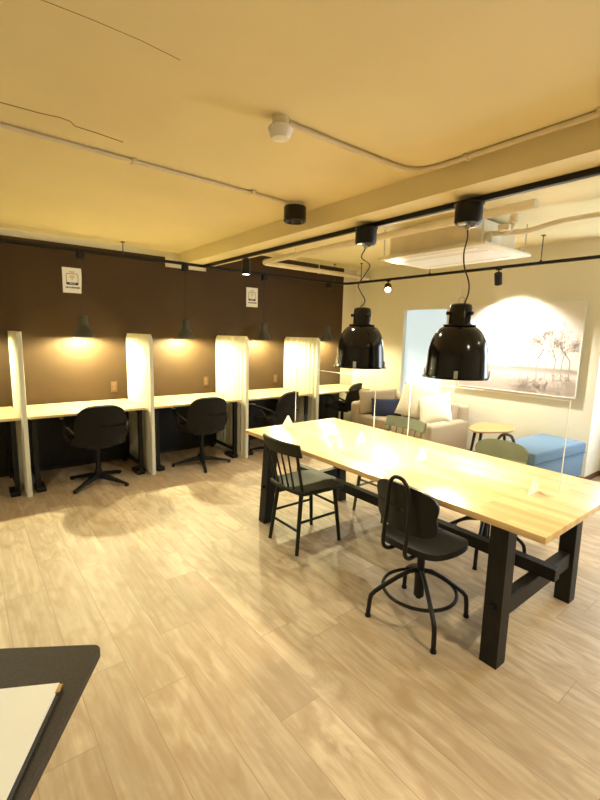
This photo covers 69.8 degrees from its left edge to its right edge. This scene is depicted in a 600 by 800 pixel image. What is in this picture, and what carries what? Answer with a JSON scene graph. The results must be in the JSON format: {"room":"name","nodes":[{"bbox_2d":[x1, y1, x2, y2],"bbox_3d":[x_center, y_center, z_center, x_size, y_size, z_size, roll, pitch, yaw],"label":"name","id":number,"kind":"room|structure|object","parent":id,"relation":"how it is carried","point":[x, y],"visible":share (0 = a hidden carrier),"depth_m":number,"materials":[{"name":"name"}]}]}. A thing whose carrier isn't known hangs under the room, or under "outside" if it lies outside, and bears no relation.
{"room":"open-plan office","nodes":[
{"label":"open-plan office","id":0,"kind":"room"},
{"bbox_2d":[0,235,343,476],"bbox_3d":[-2.222,-0.569,4.875,7.380,2.600,0.012,-5,11,-38],"label":"wall panel","id":1,"kind":"object","parent":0,"point":[121,296],"visible":0.55,"depth_m":5.05,"materials":[{"name":"brown paint"}]},
{"bbox_2d":[62,267,81,293],"bbox_3d":[-2.426,-1.274,4.580,0.185,0.262,0.003,-5,11,-38],"label":"notice","id":2,"kind":"object","parent":1,"relation":"attached to","point":[71,277],"visible":1,"depth_m":4.58,"materials":[{"name":"white paper"}]},
{"bbox_2d":[111,381,116,391],"bbox_3d":[-2.155,-0.154,4.984,0.070,0.118,0.013,-5,11,-38],"label":"wall socket","id":3,"kind":"object","parent":1,"relation":"attached to","point":[113,384],"visible":1,"depth_m":4.98,"materials":[{"name":"white plastic"}]},
{"bbox_2d":[204,377,208,385],"bbox_3d":[-1.242,-0.249,5.696,0.070,0.118,0.013,-5,11,-38],"label":"wall socket","id":4,"kind":"object","parent":1,"relation":"attached to","point":[206,379],"visible":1,"depth_m":5.69,"materials":[{"name":"white plastic"}]},
{"bbox_2d":[246,287,257,306],"bbox_3d":[-0.664,-1.422,5.960,0.185,0.262,0.003,-5,11,-38],"label":"notice","id":5,"kind":"object","parent":1,"relation":"attached to","point":[251,293],"visible":1,"depth_m":5.96,"materials":[{"name":"white paper"}]},
{"bbox_2d":[273,375,276,382],"bbox_3d":[-0.367,-0.315,6.382,0.070,0.118,0.013,-5,11,-38],"label":"wall socket","id":6,"kind":"object","parent":1,"relation":"attached to","point":[274,376],"visible":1,"depth_m":6.37,"materials":[{"name":"white plastic"}]},
{"bbox_2d":[0,228,356,421],"bbox_3d":[-2.141,-0.688,5.002,8.080,2.800,0.120,-5,11,-38],"label":"wall","id":7,"kind":"structure","parent":0,"point":[349,291],"depth_m":5.21,"materials":[{"name":"white paint"}]},
{"bbox_2d":[0,438,599,799],"bbox_3d":[0.516,1.274,2.193,8.420,0.100,8.320,-5,11,-38],"label":"floor","id":8,"kind":"structure","parent":0,"point":[233,664],"depth_m":2.12,"materials":[{"name":"brown wood"}]},
{"bbox_2d":[0,406,20,497],"bbox_3d":[-3.159,0.512,3.825,1.100,0.730,0.715,-5,11,-38],"label":"desk","id":9,"kind":"object","parent":8,"relation":"on","point":[9,463],"visible":1,"depth_m":4.14,"materials":[{"name":"brown wood"}]},
{"bbox_2d":[8,331,32,497],"bbox_3d":[-2.671,0.097,4.098,0.050,1.487,0.785,-5,11,-38],"label":"divider","id":10,"kind":"object","parent":8,"relation":"on","point":[14,337],"visible":0.99,"depth_m":3.87,"materials":[{"name":"white fabric"}]},
{"bbox_2d":[0,645,99,799],"bbox_3d":[-1.071,1.029,0.730,1.200,0.740,0.720,1,9,-6],"label":"table","id":11,"kind":"object","parent":8,"relation":"on","point":[72,666],"visible":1,"depth_m":0.98,"materials":[{"name":"laminate"}]},
{"bbox_2d":[7,684,62,799],"bbox_3d":[-0.608,0.655,0.771,0.230,0.011,0.325,0,9,-10],"label":"clipboard","id":12,"kind":"object","parent":11,"relation":"on","point":[59,689],"visible":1,"depth_m":0.81,"materials":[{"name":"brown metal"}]},
{"bbox_2d":[0,683,59,799],"bbox_3d":[-0.610,0.651,0.779,0.218,0.005,0.314,0,9,-10],"label":"paper stack","id":13,"kind":"object","parent":12,"relation":"on","point":[23,710],"visible":1,"depth_m":0.85,"materials":[{"name":"white paper"}]},
{"bbox_2d":[27,398,146,492],"bbox_3d":[-2.260,0.428,4.528,1.060,0.730,0.715,-5,11,-38],"label":"desk","id":14,"kind":"object","parent":8,"relation":"on","point":[48,446],"visible":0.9,"depth_m":4.59,"materials":[{"name":"brown wood"}]},
{"bbox_2d":[59,405,128,493],"bbox_3d":[-2.011,0.426,4.267,0.608,0.826,0.563,-5,11,-38],"label":"desk chair","id":15,"kind":"object","parent":8,"relation":"on","point":[96,428],"visible":1,"depth_m":4.06,"materials":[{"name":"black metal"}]},
{"bbox_2d":[126,333,155,474],"bbox_3d":[-1.780,0.014,4.794,0.050,1.487,0.785,-5,11,-38],"label":"divider","id":16,"kind":"object","parent":8,"relation":"on","point":[139,347],"visible":0.8,"depth_m":4.66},
{"bbox_2d":[154,392,240,471],"bbox_3d":[-1.362,0.345,5.230,1.065,0.730,0.715,-5,11,-38],"label":"desk","id":17,"kind":"object","parent":8,"relation":"on","point":[168,436],"visible":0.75,"depth_m":5.36,"materials":[{"name":"brown wood"}]},
{"bbox_2d":[171,397,230,472],"bbox_3d":[-1.123,0.341,4.976,0.581,0.826,0.642,8,11,36],"label":"desk chair","id":18,"kind":"object","parent":8,"relation":"on","point":[206,415],"visible":1,"depth_m":4.74,"materials":[{"name":"black metal"}]},
{"bbox_2d":[216,335,248,457],"bbox_3d":[-0.878,-0.069,5.499,0.050,1.487,0.785,-5,11,-38],"label":"divider","id":19,"kind":"object","parent":8,"relation":"on","point":[232,352],"visible":0.89,"depth_m":5.38,"materials":[{"name":"white fabric"}]},
{"bbox_2d":[249,391,298,450],"bbox_3d":[-0.325,0.280,5.519,0.633,0.826,0.564,-7,12,-45],"label":"desk chair","id":20,"kind":"object","parent":8,"relation":"on","point":[285,407],"visible":0.81,"depth_m":5.30,"materials":[{"name":"black fabric"}]},
{"bbox_2d":[248,388,311,455],"bbox_3d":[-0.468,0.262,5.929,1.040,0.730,0.715,-5,11,-38],"label":"desk","id":21,"kind":"object","parent":8,"relation":"on","point":[264,398],"visible":0.29,"depth_m":6.06,"materials":[{"name":"brown wood"}]},
{"bbox_2d":[283,337,320,422],"bbox_3d":[0.006,-0.151,6.190,0.050,1.487,0.785,-5,11,-38],"label":"divider","id":22,"kind":"object","parent":8,"relation":"on","point":[300,352],"visible":0.64,"depth_m":6.07,"materials":[{"name":"white fabric"}]},
{"bbox_2d":[263,433,343,555],"bbox_3d":[0.015,0.653,3.171,0.511,0.812,0.434,-5,11,-38],"label":"spindle chair","id":23,"kind":"object","parent":8,"relation":"on","point":[303,483],"visible":1,"depth_m":3.10,"materials":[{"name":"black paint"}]},
{"bbox_2d":[324,383,362,419],"bbox_3d":[0.652,0.132,6.660,0.633,0.826,0.564,-7,12,-45],"label":"desk chair","id":24,"kind":"object","parent":8,"relation":"on","point":[343,406],"visible":0.7,"depth_m":6.43,"materials":[{"name":"black fabric"}]},
{"bbox_2d":[318,384,369,419],"bbox_3d":[0.428,0.179,6.629,1.070,0.730,0.715,-5,11,-38],"label":"desk","id":25,"kind":"object","parent":8,"relation":"on","point":[332,389],"visible":0.11,"depth_m":6.94,"materials":[{"name":"brown wood"}]},
{"bbox_2d":[352,415,426,522],"bbox_3d":[0.778,0.580,3.779,0.511,0.812,0.434,-5,11,-38],"label":"spindle chair","id":26,"kind":"object","parent":8,"relation":"on","point":[416,425],"visible":0.3,"depth_m":3.82,"materials":[{"name":"green paint"}]},
{"bbox_2d":[351,393,468,449],"bbox_3d":[1.481,0.315,5.973,0.860,0.712,1.380,-5,11,-38],"label":"sofa","id":27,"kind":"object","parent":8,"relation":"on","point":[454,434],"visible":0.35,"depth_m":5.59,"materials":[{"name":"beige fabric"}]},
{"bbox_2d":[359,389,396,413],"bbox_3d":[1.148,0.019,6.250,0.663,0.333,0.195,-2,9,-21],"label":"cushion","id":28,"kind":"object","parent":27,"relation":"on","point":[365,396],"visible":0.59,"depth_m":6.12,"materials":[{"name":"beige fabric"}]},
{"bbox_2d":[358,413,412,429],"bbox_3d":[1.252,0.281,6.165,0.680,0.150,0.590,-5,11,-38],"label":"seat cushion","id":29,"kind":"object","parent":27,"relation":"on","point":[364,419],"depth_m":5.97,"materials":[{"name":"fabric"}]},
{"bbox_2d":[371,398,400,416],"bbox_3d":[1.214,0.110,6.047,0.426,0.247,0.164,1,9,-4],"label":"throw pillow","id":30,"kind":"object","parent":27,"relation":"on","point":[383,407],"visible":0.89,"depth_m":6.00,"materials":[{"name":"blue fabric"}]},
{"bbox_2d":[395,393,401,398],"bbox_3d":[1.481,0.071,6.286,0.200,0.324,0.590,-5,11,-38],"label":"cushion","id":31,"kind":"object","parent":27,"relation":"on","point":[397,396],"depth_m":6.25,"materials":[{"name":"beige fabric"}]},
{"bbox_2d":[391,418,429,437],"bbox_3d":[1.641,0.365,5.677,0.680,0.150,0.590,-5,11,-38],"label":"seat cushion","id":32,"kind":"object","parent":27,"relation":"on","point":[399,430],"depth_m":5.44,"materials":[{"name":"fabric"}]},
{"bbox_2d":[394,382,437,418],"bbox_3d":[1.603,0.032,5.931,0.543,0.511,0.252,5,9,25],"label":"throw pillow","id":33,"kind":"object","parent":27,"relation":"on","point":[417,393],"visible":0.68,"depth_m":5.89,"materials":[{"name":"beige fabric"}]},
{"bbox_2d":[419,391,452,422],"bbox_3d":[1.774,0.123,5.657,0.540,0.491,0.262,8,11,35],"label":"throw pillow","id":34,"kind":"object","parent":27,"relation":"on","point":[436,408],"visible":0.94,"depth_m":5.59,"materials":[{"name":"white fabric"}]},
{"bbox_2d":[450,401,458,419],"bbox_3d":[1.846,0.150,5.829,0.200,0.324,0.590,-5,11,-38],"label":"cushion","id":35,"kind":"object","parent":27,"relation":"on","point":[454,406],"depth_m":5.59,"materials":[{"name":"beige fabric"}]},
{"bbox_2d":[365,475,468,654],"bbox_3d":[0.647,0.777,2.306,0.474,0.854,0.430,-7,12,-44],"label":"swivel chair","id":36,"kind":"object","parent":8,"relation":"on","point":[411,514],"visible":1,"depth_m":2.19,"materials":[{"name":"black metal"}]},
{"bbox_2d":[245,418,599,669],"bbox_3d":[0.651,0.729,3.004,0.997,0.740,2.345,-5,11,-38],"label":"dining table","id":37,"kind":"object","parent":8,"relation":"on","point":[491,490],"visible":0.84,"depth_m":2.44,"materials":[{"name":"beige wood"}]},
{"bbox_2d":[282,416,293,426],"bbox_3d":[-0.100,0.185,3.715,0.100,0.085,0.090,1,9,-6],"label":"tent","id":38,"kind":"object","parent":37,"relation":"on","point":[287,423],"visible":1,"depth_m":3.67,"materials":[{"name":"white paper"}]},
{"bbox_2d":[295,367,570,494],"bbox_3d":[0.630,0.108,2.948,0.120,0.503,2.164,-5,11,-38],"label":"divider","id":39,"kind":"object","parent":37,"relation":"on","point":[421,456],"depth_m":2.78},
{"bbox_2d":[449,433,529,569],"bbox_3d":[1.337,0.680,3.068,0.486,0.854,0.470,-1,9,-18],"label":"swivel chair","id":40,"kind":"object","parent":8,"relation":"on","point":[507,450],"visible":0.24,"depth_m":3.11,"materials":[{"name":"green metal"}]},
{"bbox_2d":[469,422,513,450],"bbox_3d":[2.212,0.574,5.032,0.715,0.522,0.458,-5,11,-38],"label":"coffee table","id":41,"kind":"object","parent":8,"relation":"on","point":[483,427],"visible":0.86,"depth_m":4.96,"materials":[{"name":"brown wood"}]},
{"bbox_2d":[506,433,585,476],"bbox_3d":[2.481,0.679,4.510,1.032,0.480,0.482,-4,10,-33],"label":"ottoman","id":42,"kind":"object","parent":8,"relation":"on","point":[546,451],"visible":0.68,"depth_m":4.39,"materials":[{"name":"blue fabric"}]},
{"bbox_2d":[0,0,599,252],"bbox_3d":[-0.798,-1.236,0.712,4.600,0.303,8.220,-5,11,-38],"label":"ceiling","id":43,"kind":"structure","parent":0,"point":[409,83],"depth_m":1.73,"materials":[{"name":"beige paint"}]},
{"bbox_2d":[0,122,289,203],"bbox_3d":[-1.759,-1.254,1.748,4.325,0.026,0.062,-5,11,-38],"label":"conduit","id":44,"kind":"object","parent":43,"relation":"attached to","point":[132,161],"visible":1,"depth_m":2.38,"materials":[{"name":"white metal"}]},
{"bbox_2d":[268,113,292,142],"bbox_3d":[-0.087,-1.202,1.905,0.112,0.092,0.112,-5,11,-38],"label":"ceiling sensor","id":45,"kind":"object","parent":43,"relation":"attached to","point":[280,130],"visible":1,"depth_m":1.87,"materials":[{"name":"white plastic"}]},
{"bbox_2d":[283,201,305,224],"bbox_3d":[-0.037,-1.369,3.149,0.166,0.130,0.166,-5,11,-38],"label":"ceiling spotlight","id":46,"kind":"object","parent":43,"relation":"in","point":[294,212],"visible":1,"depth_m":3.08,"materials":[{"name":"black plastic"}]},
{"bbox_2d":[289,108,599,171],"bbox_3d":[1.666,-0.978,0.516,0.931,0.028,4.401,-5,11,-38],"label":"conduit","id":47,"kind":"object","parent":43,"relation":"attached to","point":[467,157],"visible":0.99,"depth_m":2.09,"materials":[{"name":"beige metal"}]},
{"bbox_2d":[179,117,599,267],"bbox_3d":[1.149,-1.366,2.243,0.360,0.465,8.220,-5,11,-38],"label":"ceiling beam","id":48,"kind":"structure","parent":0,"point":[575,148],"depth_m":2.46,"materials":[{"name":"beige paint"}]},
{"bbox_2d":[203,166,599,267],"bbox_3d":[1.242,-1.107,2.211,0.032,0.032,7.785,-5,11,-38],"label":"track rail","id":49,"kind":"object","parent":48,"relation":"attached to","point":[595,171],"visible":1,"depth_m":2.67,"materials":[{"name":"black metal"}]},
{"bbox_2d":[242,257,249,274],"bbox_3d":[-0.563,-1.395,4.487,0.090,0.168,0.090,-5,11,-38],"label":"track spotlight","id":50,"kind":"object","parent":49,"relation":"attached to","point":[245,261],"visible":1,"depth_m":4.45,"materials":[{"name":"black metal"}]},
{"bbox_2d":[334,225,386,368],"bbox_3d":[0.469,-0.748,3.195,0.403,1.007,0.403,-5,11,-38],"label":"pendant lamp","id":51,"kind":"object","parent":49,"relation":"hanging from","point":[361,344],"visible":1,"depth_m":3.11,"materials":[{"name":"black metal"}]},
{"bbox_2d":[422,199,490,380],"bbox_3d":[0.969,-0.638,2.567,0.403,1.010,0.403,-5,11,-38],"label":"pendant lamp","id":52,"kind":"object","parent":49,"relation":"hanging from","point":[458,350],"visible":1,"depth_m":2.48,"materials":[{"name":"black metal"}]},
{"bbox_2d":[262,177,599,270],"bbox_3d":[2.574,-1.629,3.335,3.260,0.200,8.220,-5,11,-38],"label":"ceiling","id":53,"kind":"structure","parent":0,"point":[583,197],"depth_m":4.08,"materials":[{"name":"beige paint"}]},
{"bbox_2d":[0,235,599,284],"bbox_3d":[0.285,-1.155,1.469,7.222,0.295,7.832,-5,11,-38],"label":"track rail","id":54,"kind":"object","parent":53,"relation":"hanging from","point":[123,255],"visible":0.84,"depth_m":4.82,"materials":[{"name":"black metal"}]},
{"bbox_2d":[73,251,94,336],"bbox_3d":[-2.265,-1.090,4.472,0.204,0.864,0.204,-5,11,-38],"label":"pendant","id":55,"kind":"object","parent":54,"relation":"hanging from","point":[83,330],"visible":1,"depth_m":4.46,"materials":[{"name":"black metal"}]},
{"bbox_2d":[177,265,194,338],"bbox_3d":[-1.376,-1.173,5.167,0.204,0.864,0.204,-5,11,-38],"label":"pendant","id":56,"kind":"object","parent":54,"relation":"hanging from","point":[185,333],"visible":1,"depth_m":5.16,"materials":[{"name":"black metal"}]},
{"bbox_2d":[256,275,270,339],"bbox_3d":[-0.488,-1.255,5.861,0.204,0.864,0.204,-5,11,-38],"label":"pendant","id":57,"kind":"object","parent":54,"relation":"hanging from","point":[263,335],"visible":1,"depth_m":5.84,"materials":[{"name":"black metal"}]},
{"bbox_2d":[320,283,332,340],"bbox_3d":[0.424,-1.340,6.575,0.204,0.864,0.204,-5,11,-38],"label":"pendant","id":58,"kind":"object","parent":54,"relation":"hanging from","point":[326,336],"visible":1,"depth_m":6.57,"materials":[{"name":"black metal"}]},
{"bbox_2d":[384,280,391,292],"bbox_3d":[1.236,-1.590,6.042,0.100,0.176,0.152,3,9,10],"label":"track spotlight","id":59,"kind":"object","parent":54,"relation":"attached to","point":[387,288],"visible":1,"depth_m":6.01,"materials":[{"name":"black metal"}]},
{"bbox_2d":[494,269,501,285],"bbox_3d":[2.220,-1.374,4.814,0.084,0.185,0.138,7,10,33],"label":"track spotlight","id":60,"kind":"object","parent":54,"relation":"attached to","point":[497,275],"visible":1,"depth_m":4.79,"materials":[{"name":"black metal"}]},
{"bbox_2d":[262,198,538,279],"bbox_3d":[1.328,-1.702,4.910,2.113,0.190,3.521,-5,11,-38],"label":"ceiling pipe","id":61,"kind":"object","parent":53,"relation":"hanging from","point":[530,204],"visible":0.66,"depth_m":3.95,"materials":[{"name":"beige metal"}]},
{"bbox_2d":[378,208,530,268],"bbox_3d":[1.486,-1.531,4.201,0.820,0.299,1.160,-5,11,-38],"label":"air conditioner","id":62,"kind":"object","parent":53,"relation":"hanging from","point":[441,247],"visible":0.98,"depth_m":4.00,"materials":[{"name":"beige plastic"}]},
{"bbox_2d":[403,250,507,265],"bbox_3d":[1.498,-1.387,4.235,0.344,0.004,0.940,-5,11,-38],"label":"grille","id":63,"kind":"object","parent":62,"relation":"attached to","point":[483,254],"depth_m":4.17,"materials":[{"name":"white plastic"}]},
{"bbox_2d":[485,212,599,235],"bbox_3d":[2.763,-1.315,2.684,3.085,0.210,0.373,9,12,42],"label":"pipe","id":64,"kind":"object","parent":53,"relation":"attached to","point":[508,228],"visible":0.84,"depth_m":3.47,"materials":[{"name":"white metal"}]},
{"bbox_2d":[350,237,599,476],"bbox_3d":[2.081,-0.732,6.010,0.200,2.800,3.705,-5,11,-38],"label":"wall","id":65,"kind":"structure","parent":0,"point":[575,281],"depth_m":5.27,"materials":[{"name":"white paint"}]},
{"bbox_2d":[402,309,446,394],"bbox_3d":[1.840,-0.656,6.305,0.076,1.310,0.730,-5,11,-38],"label":"window","id":66,"kind":"structure","parent":65,"relation":"in","point":[421,326],"depth_m":6.34,"materials":[{"name":"white glass"}]},
{"bbox_2d":[458,301,588,398],"bbox_3d":[2.592,-0.623,5.173,0.040,1.043,1.417,-5,11,-38],"label":"wall picture","id":67,"kind":"object","parent":65,"relation":"attached to","point":[534,348],"visible":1,"depth_m":4.99,"materials":[{"name":"white paper"}]},
{"bbox_2d":[500,322,579,372],"bbox_3d":[2.740,-0.641,4.957,0.001,0.591,0.884,-5,11,-38],"label":"print","id":68,"kind":"object","parent":67,"relation":"attached to","point":[534,347],"depth_m":4.94},
{"bbox_2d":[507,371,575,396],"bbox_3d":[2.759,-0.209,4.983,0.001,0.269,0.786,-5,11,-38],"label":"print","id":69,"kind":"object","parent":67,"relation":"attached to","point":[521,386],"depth_m":4.97},
{"bbox_2d":[584,358,599,476],"bbox_3d":[3.363,-0.508,4.755,0.636,2.800,0.120,-5,11,-38],"label":"wall","id":70,"kind":"structure","parent":0,"point":[593,453],"depth_m":4.73,"materials":[{"name":"white paint"}]},
{"bbox_2d":[584,470,598,479],"bbox_3d":[3.284,0.862,4.845,0.452,0.060,0.012,-5,11,-38],"label":"baseboard","id":71,"kind":"structure","parent":70,"relation":"attached to","point":[595,474],"depth_m":4.86,"materials":[{"name":"brown wood"}]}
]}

